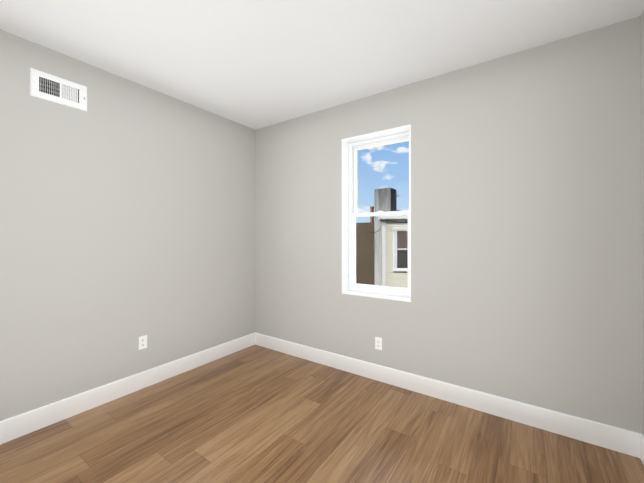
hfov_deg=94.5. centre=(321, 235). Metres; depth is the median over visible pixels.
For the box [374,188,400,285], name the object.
chimney
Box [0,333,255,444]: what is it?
baseboard
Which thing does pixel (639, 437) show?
baseboard
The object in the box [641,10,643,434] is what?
wall
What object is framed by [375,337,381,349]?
electrical outlet
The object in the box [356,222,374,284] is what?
wall
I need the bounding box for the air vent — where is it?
[30,67,86,111]
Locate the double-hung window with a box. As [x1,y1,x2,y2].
[342,124,410,301]
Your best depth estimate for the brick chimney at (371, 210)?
23.70 m
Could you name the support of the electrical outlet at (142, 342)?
attached to the wall at (127, 213)
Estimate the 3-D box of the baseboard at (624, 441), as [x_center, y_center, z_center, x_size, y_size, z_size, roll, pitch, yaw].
[0.550,1.283,2.772,3.400,0.145,0.015,0,0,35]
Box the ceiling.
[0,0,643,129]
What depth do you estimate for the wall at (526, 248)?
2.25 m
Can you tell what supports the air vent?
in the wall at (127, 213)
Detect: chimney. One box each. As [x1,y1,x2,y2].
[370,206,373,221]
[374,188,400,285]
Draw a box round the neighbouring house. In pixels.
[378,215,407,287]
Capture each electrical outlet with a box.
[139,335,146,349]
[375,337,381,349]
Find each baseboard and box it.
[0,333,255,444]
[256,333,635,456]
[636,432,643,464]
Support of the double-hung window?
in the wall at (526, 248)
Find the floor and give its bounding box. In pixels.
[0,345,643,482]
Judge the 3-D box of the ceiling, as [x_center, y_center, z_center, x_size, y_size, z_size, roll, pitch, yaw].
[-0.356,-1.425,1.475,3.840,0.150,3.640,0,0,35]
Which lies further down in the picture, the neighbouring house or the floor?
the floor
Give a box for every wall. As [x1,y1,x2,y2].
[0,29,254,420]
[255,16,642,433]
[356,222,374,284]
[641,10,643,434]
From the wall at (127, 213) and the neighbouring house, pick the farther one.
the neighbouring house
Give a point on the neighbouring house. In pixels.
(387, 240)

